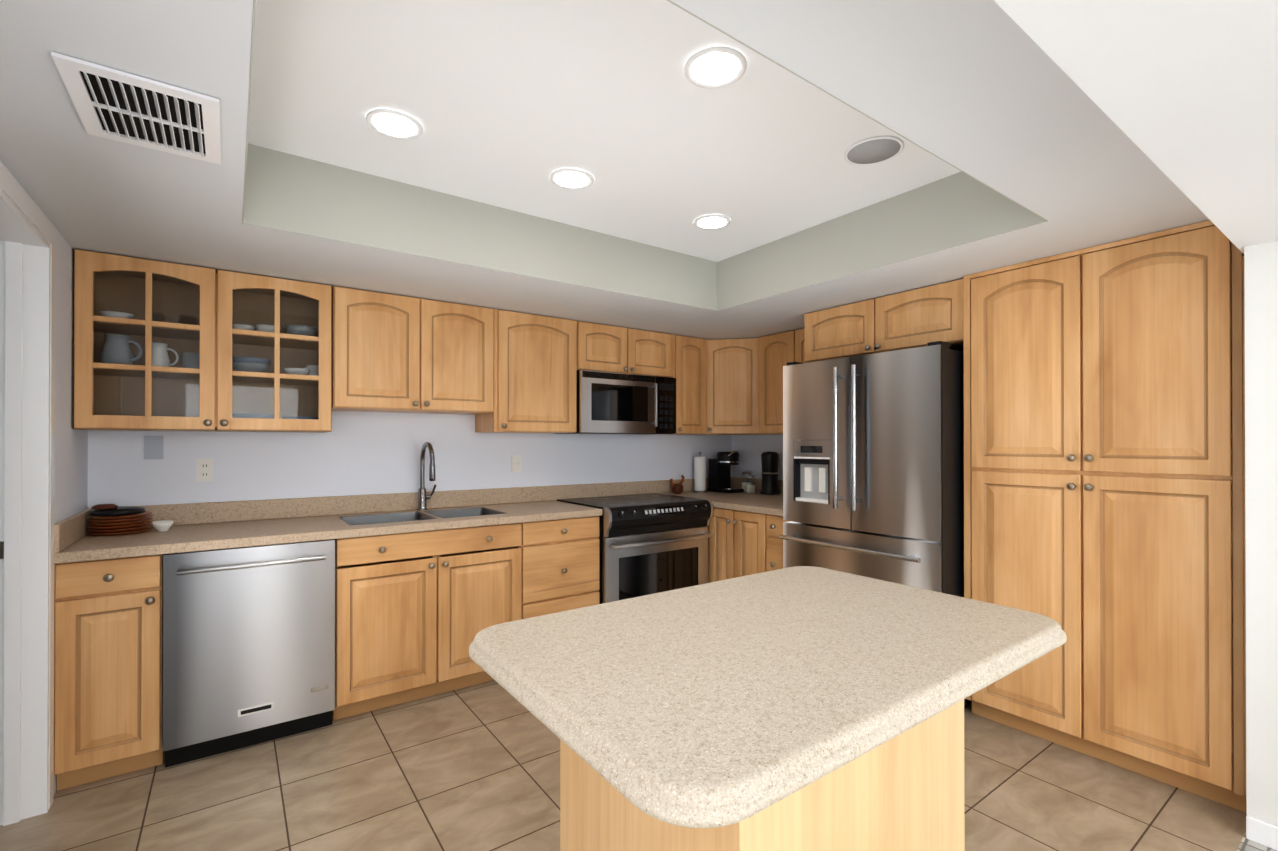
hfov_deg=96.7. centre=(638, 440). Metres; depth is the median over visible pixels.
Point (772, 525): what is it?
base cabinet
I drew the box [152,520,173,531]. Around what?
bowl
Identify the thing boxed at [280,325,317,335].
dish
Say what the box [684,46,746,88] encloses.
recessed light
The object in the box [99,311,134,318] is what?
dish
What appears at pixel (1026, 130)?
ceiling
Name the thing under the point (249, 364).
dish
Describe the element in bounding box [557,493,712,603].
range
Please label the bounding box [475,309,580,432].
upper cabinet
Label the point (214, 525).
countertop
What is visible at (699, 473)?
paper towel holder
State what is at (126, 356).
pitcher
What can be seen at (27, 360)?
door frame
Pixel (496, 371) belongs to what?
upper cabinet
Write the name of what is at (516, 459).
wall outlet plate
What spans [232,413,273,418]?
dish
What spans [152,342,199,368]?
mugs
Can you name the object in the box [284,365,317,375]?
dish
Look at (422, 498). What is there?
faucet
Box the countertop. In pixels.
[54,477,782,563]
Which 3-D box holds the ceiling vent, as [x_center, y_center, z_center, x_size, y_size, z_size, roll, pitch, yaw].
[-1.209,-0.796,1.405,0.280,0.015,0.370,0,0,-36]
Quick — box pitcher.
[100,334,142,364]
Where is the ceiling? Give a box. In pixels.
[0,0,1277,339]
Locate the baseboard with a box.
[1246,816,1277,850]
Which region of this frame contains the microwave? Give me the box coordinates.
[554,370,675,434]
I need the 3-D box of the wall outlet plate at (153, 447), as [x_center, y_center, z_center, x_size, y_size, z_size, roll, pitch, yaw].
[-2.363,0.034,2.766,0.072,0.115,0.006,0,0,-36]
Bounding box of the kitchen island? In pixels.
[469,566,1066,850]
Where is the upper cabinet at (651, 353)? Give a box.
[629,328,676,380]
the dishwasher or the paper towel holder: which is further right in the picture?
the paper towel holder
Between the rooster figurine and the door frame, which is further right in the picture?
the rooster figurine
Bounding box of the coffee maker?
[708,451,743,492]
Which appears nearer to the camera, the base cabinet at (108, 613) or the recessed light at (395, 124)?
the recessed light at (395, 124)
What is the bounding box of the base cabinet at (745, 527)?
[730,509,761,578]
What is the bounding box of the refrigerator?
[779,341,971,707]
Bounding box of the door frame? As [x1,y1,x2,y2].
[0,161,55,825]
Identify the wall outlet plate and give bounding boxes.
[144,436,163,458]
[196,459,213,481]
[512,455,521,471]
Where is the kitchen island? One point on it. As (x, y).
(803, 708)
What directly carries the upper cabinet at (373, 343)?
hanging from the ceiling
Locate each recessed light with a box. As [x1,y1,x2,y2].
[366,109,422,139]
[550,168,593,188]
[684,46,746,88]
[694,215,730,229]
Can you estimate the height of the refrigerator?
1.807 m
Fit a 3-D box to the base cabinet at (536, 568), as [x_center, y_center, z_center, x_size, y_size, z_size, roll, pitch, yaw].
[-0.642,0.904,3.610,0.534,0.878,0.638,0,0,-36]
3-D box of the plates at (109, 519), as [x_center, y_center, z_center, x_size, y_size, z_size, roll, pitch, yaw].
[-2.347,0.351,2.572,0.220,0.134,0.220,0,0,-36]
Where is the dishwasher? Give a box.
[163,539,334,766]
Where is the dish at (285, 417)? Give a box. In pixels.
[282,416,317,418]
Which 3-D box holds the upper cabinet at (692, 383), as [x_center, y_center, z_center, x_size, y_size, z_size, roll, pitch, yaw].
[0.289,-0.421,4.463,0.345,0.743,0.348,0,0,-36]
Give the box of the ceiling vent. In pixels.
[51,51,221,164]
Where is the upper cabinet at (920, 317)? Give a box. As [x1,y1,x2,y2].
[804,279,963,362]
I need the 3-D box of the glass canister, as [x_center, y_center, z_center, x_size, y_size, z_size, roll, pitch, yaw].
[0.908,0.354,4.616,0.079,0.142,0.079,0,0,-45]
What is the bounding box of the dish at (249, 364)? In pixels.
[232,357,270,372]
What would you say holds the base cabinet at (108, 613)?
on the floor
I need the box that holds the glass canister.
[742,474,754,492]
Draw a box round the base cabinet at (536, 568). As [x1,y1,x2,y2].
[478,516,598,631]
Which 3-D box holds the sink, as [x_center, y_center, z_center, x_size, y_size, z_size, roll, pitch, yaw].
[-1.208,0.516,3.211,0.822,0.188,0.407,0,0,-36]
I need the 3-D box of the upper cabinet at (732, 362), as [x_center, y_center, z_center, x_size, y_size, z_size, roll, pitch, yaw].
[0.766,-0.421,4.630,0.613,0.743,0.633,0,0,-36]
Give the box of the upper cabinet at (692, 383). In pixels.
[668,335,708,434]
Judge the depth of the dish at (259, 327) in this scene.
2.83 m
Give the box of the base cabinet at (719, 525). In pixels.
[708,507,729,582]
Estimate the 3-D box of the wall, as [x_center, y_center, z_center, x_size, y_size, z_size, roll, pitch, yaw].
[-0.931,0.030,0.235,8.800,2.600,10.050,0,0,-36]
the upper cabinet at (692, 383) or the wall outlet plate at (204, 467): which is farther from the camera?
the upper cabinet at (692, 383)
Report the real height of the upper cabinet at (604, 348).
0.326 m
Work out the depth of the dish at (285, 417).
2.91 m
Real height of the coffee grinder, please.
0.338 m
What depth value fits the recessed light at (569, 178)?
2.38 m
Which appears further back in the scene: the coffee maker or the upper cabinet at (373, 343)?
the coffee maker
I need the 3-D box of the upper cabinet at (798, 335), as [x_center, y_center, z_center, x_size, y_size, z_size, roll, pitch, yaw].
[1.355,-0.423,4.029,0.358,0.743,0.340,0,0,-36]
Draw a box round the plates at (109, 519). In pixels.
[87,504,152,534]
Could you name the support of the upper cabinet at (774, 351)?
hanging from the ceiling
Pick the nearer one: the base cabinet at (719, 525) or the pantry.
the pantry
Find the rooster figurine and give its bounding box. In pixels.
[670,475,684,493]
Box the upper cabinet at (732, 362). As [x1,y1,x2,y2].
[709,338,756,434]
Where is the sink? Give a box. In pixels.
[339,507,506,525]
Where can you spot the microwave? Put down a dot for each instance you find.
(615, 403)
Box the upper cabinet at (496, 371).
[425,299,496,416]
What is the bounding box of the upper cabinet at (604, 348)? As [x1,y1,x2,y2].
[581,321,628,373]
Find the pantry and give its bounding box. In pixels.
[963,220,1246,812]
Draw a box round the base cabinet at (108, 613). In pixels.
[54,554,164,790]
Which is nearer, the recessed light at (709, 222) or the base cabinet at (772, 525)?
the recessed light at (709, 222)
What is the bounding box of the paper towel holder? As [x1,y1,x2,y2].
[692,452,707,492]
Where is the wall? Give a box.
[0,160,1277,826]
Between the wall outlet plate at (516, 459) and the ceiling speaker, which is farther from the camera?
the wall outlet plate at (516, 459)
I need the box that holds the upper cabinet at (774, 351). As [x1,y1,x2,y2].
[757,331,792,434]
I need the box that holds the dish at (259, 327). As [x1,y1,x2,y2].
[232,324,273,331]
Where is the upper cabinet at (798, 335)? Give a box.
[793,328,805,362]
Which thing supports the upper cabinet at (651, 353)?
hanging from the ceiling
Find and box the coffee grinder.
[760,451,779,494]
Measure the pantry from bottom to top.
2.138 m
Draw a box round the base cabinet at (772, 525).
[762,514,787,571]
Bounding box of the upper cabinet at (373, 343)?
[321,285,424,412]
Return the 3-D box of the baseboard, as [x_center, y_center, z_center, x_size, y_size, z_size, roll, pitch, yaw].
[3.355,1.292,0.081,0.012,0.075,4.503,0,0,-36]
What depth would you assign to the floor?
2.12 m
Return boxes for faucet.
[417,442,435,509]
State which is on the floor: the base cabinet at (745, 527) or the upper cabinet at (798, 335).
the base cabinet at (745, 527)
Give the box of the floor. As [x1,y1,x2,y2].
[0,680,1276,850]
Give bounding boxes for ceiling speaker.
[844,136,903,164]

